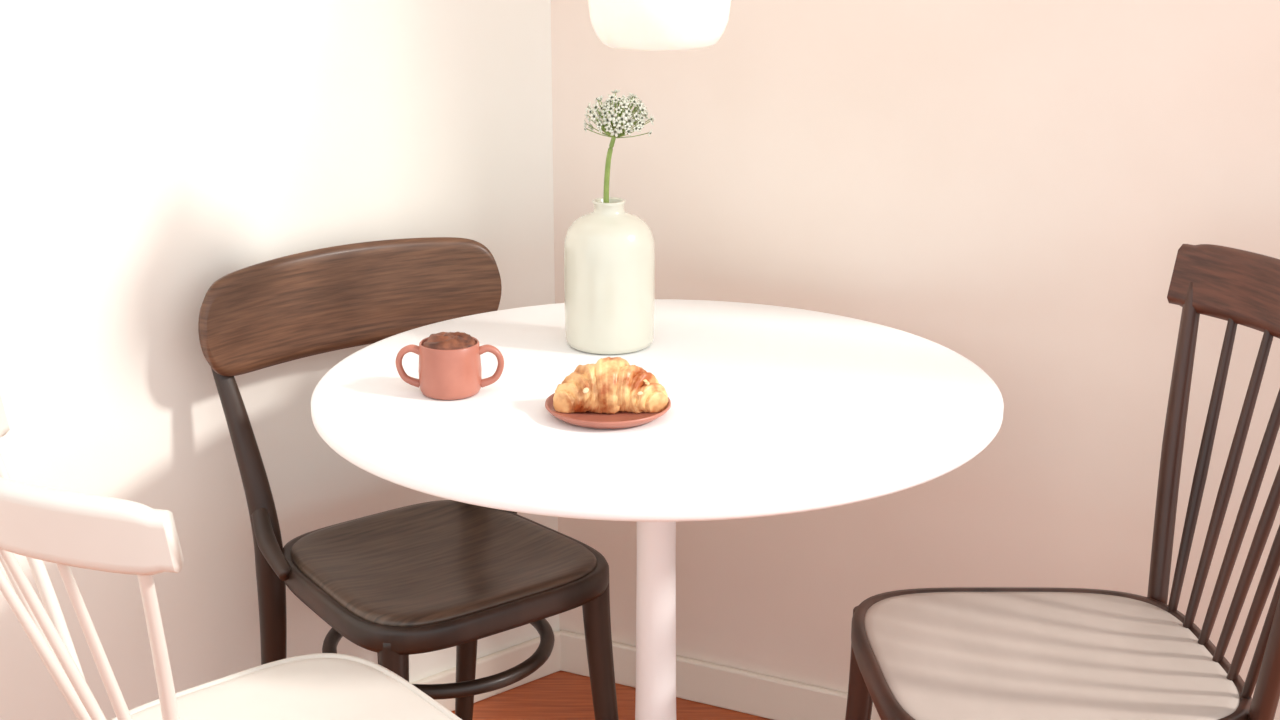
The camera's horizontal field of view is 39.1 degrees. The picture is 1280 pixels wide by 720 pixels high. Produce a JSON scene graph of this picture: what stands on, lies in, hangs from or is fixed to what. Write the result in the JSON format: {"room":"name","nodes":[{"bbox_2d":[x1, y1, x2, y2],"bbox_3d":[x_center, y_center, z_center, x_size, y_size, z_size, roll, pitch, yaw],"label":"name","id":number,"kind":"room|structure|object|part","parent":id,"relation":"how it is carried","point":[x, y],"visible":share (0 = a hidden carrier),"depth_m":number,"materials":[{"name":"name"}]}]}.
{"room":"dining room","nodes":[
{"label":"dining room","id":0,"kind":"room"},
{"bbox_2d":[0,0,558,719],"bbox_3d":[-1.384,-0.456,1.875,3.200,2.700,0.100,-14,21,-39],"label":"wall","id":1,"kind":"structure","parent":0,"point":[153,152],"depth_m":2.61,"materials":[{"name":"white paint"}]},
{"bbox_2d":[411,631,560,710],"bbox_3d":[-1.348,0.815,2.205,3.196,0.075,0.014,-14,21,-39],"label":"baseboard","id":2,"kind":"structure","parent":1,"relation":"attached to","point":[495,663],"depth_m":3.12,"materials":[{"name":"paint"}]},
{"bbox_2d":[451,670,772,719],"bbox_3d":[0.000,1.093,1.575,6.000,0.100,5.000,0,16,0],"label":"floor","id":3,"kind":"structure","parent":0,"point":[560,695],"depth_m":3.09,"materials":[{"name":"brown wood"}]},
{"bbox_2d":[0,396,461,719],"bbox_3d":[-0.444,0.468,1.948,0.542,0.891,0.482,-12,20,-36],"label":"dining chair","id":4,"kind":"object","parent":3,"relation":"on","point":[63,528],"visible":1,"depth_m":1.73,"materials":[{"name":"white paint"}]},
{"bbox_3d":[-0.601,0.113,1.717,0.148,0.078,0.482,-12,20,-36],"label":"crest rail","id":5,"kind":"part","parent":4,"relation":"part of","materials":[{"name":"white paint"}]},
{"bbox_3d":[-0.385,0.448,1.989,0.380,0.041,0.428,-12,20,-36],"label":"seat frame","id":6,"kind":"part","parent":4,"relation":"part of","materials":[{"name":"white paint"}]},
{"bbox_3d":[-0.385,0.437,1.986,0.363,0.016,0.409,-12,20,-36],"label":"seat","id":7,"kind":"part","parent":4,"relation":"part of","materials":[{"name":"white paint"}]},
{"bbox_2d":[198,237,618,719],"bbox_3d":[-0.304,0.289,2.624,0.505,0.849,0.483,-13,21,-36],"label":"dining chair","id":8,"kind":"object","parent":3,"relation":"on","point":[397,584],"visible":0.9,"depth_m":2.60,"materials":[{"name":"brown wood"}]},
{"bbox_3d":[-0.431,-0.090,2.681,0.503,0.155,0.070,-13,21,-36],"label":"backrest","id":9,"kind":"part","parent":8,"relation":"part of","materials":[{"name":"brown wood"}]},
{"bbox_3d":[-0.293,0.284,2.587,0.377,0.017,0.384,-13,21,-36],"label":"seat","id":10,"kind":"part","parent":8,"relation":"part of","materials":[{"name":"brown wood"}]},
{"bbox_3d":[-0.293,0.300,2.592,0.404,0.036,0.414,-13,21,-36],"label":"seat frame","id":11,"kind":"part","parent":8,"relation":"part of","materials":[{"name":"brown wood"}]},
{"bbox_2d":[311,299,1003,719],"bbox_3d":[0.022,0.385,2.482,0.900,0.739,0.900,0,16,0],"label":"round table","id":12,"kind":"object","parent":3,"relation":"on","point":[774,410],"visible":0.77,"depth_m":2.26,"materials":[{"name":"laminate"}]},
{"bbox_2d":[396,332,503,399],"bbox_3d":[-0.246,0.004,2.329,0.122,0.079,0.082,10,19,30],"label":"coffee mug","id":13,"kind":"object","parent":12,"relation":"on","point":[450,368],"visible":1,"depth_m":2.30,"materials":[{"name":"ceramic"}]},
{"bbox_2d":[545,393,670,428],"bbox_3d":[-0.040,0.060,2.255,0.158,0.015,0.158,0,16,0],"label":"dessert plate","id":14,"kind":"object","parent":12,"relation":"on","point":[587,419],"visible":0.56,"depth_m":2.22,"materials":[{"name":"ceramic"}]},
{"bbox_2d":[553,357,667,413],"bbox_3d":[-0.037,0.029,2.253,0.146,0.064,0.075,0,16,0],"label":"croissant","id":15,"kind":"object","parent":14,"relation":"on","point":[610,385],"visible":1,"depth_m":2.23,"materials":[{"name":"orange food"}]},
{"bbox_2d":[564,90,654,354],"bbox_3d":[-0.043,-0.195,2.510,0.127,0.360,0.127,-2,17,-6],"label":"flower vase","id":16,"kind":"object","parent":12,"relation":"on","point":[609,254],"visible":1,"depth_m":2.48,"materials":[{"name":"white ceramic"}]},
{"bbox_3d":[-0.029,-0.253,2.494,0.091,0.230,0.086,0,16,0],"label":"stem","id":17,"kind":"part","parent":16,"relation":"part of","materials":[{"name":"green plant"}]},
{"bbox_2d":[845,244,1279,719],"bbox_3d":[0.553,0.358,2.248,0.559,0.932,0.539,-1,17,-4],"label":"dining chair","id":18,"kind":"object","parent":3,"relation":"on","point":[953,653],"visible":1,"depth_m":2.27,"materials":[{"name":"brown wood"}]},
{"bbox_3d":[0.506,0.389,2.253,0.452,0.041,0.442,-1,17,-4],"label":"seat frame","id":19,"kind":"part","parent":18,"relation":"part of","materials":[{"name":"brown wood"}]},
{"bbox_3d":[0.506,0.378,2.250,0.425,0.016,0.416,-1,17,-4],"label":"seat","id":20,"kind":"part","parent":18,"relation":"part of","materials":[{"name":"beige fabric"}]},
{"bbox_3d":[0.775,-0.046,2.144,0.112,0.098,0.539,-1,17,-4],"label":"crest rail","id":21,"kind":"part","parent":18,"relation":"part of","materials":[{"name":"brown wood"}]},
{"bbox_2d":[551,0,1279,719],"bbox_3d":[1.263,-0.558,2.218,3.100,2.700,0.100,8,18,26],"label":"wall","id":22,"kind":"structure","parent":0,"point":[1015,188],"depth_m":2.70,"materials":[{"name":"paint"}]},
{"bbox_2d":[560,630,880,719],"bbox_3d":[1.239,0.715,2.541,3.096,0.075,0.014,8,18,26],"label":"baseboard","id":23,"kind":"structure","parent":22,"relation":"attached to","point":[756,694],"depth_m":3.06,"materials":[{"name":"paint"}]},
{"bbox_3d":[-0.300,-1.961,2.026,2.200,0.100,2.000,0,16,0],"label":"ceiling","id":24,"kind":"structure","parent":0,"visible":0},
{"bbox_2d":[588,0,730,50],"bbox_3d":[0.024,-1.120,2.036,0.178,1.518,0.178,0,16,0],"label":"pendant lamp","id":25,"kind":"object","parent":24,"relation":"hanging from","point":[637,25],"visible":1,"depth_m":2.17,"materials":[{"name":"white glass"}]}
]}

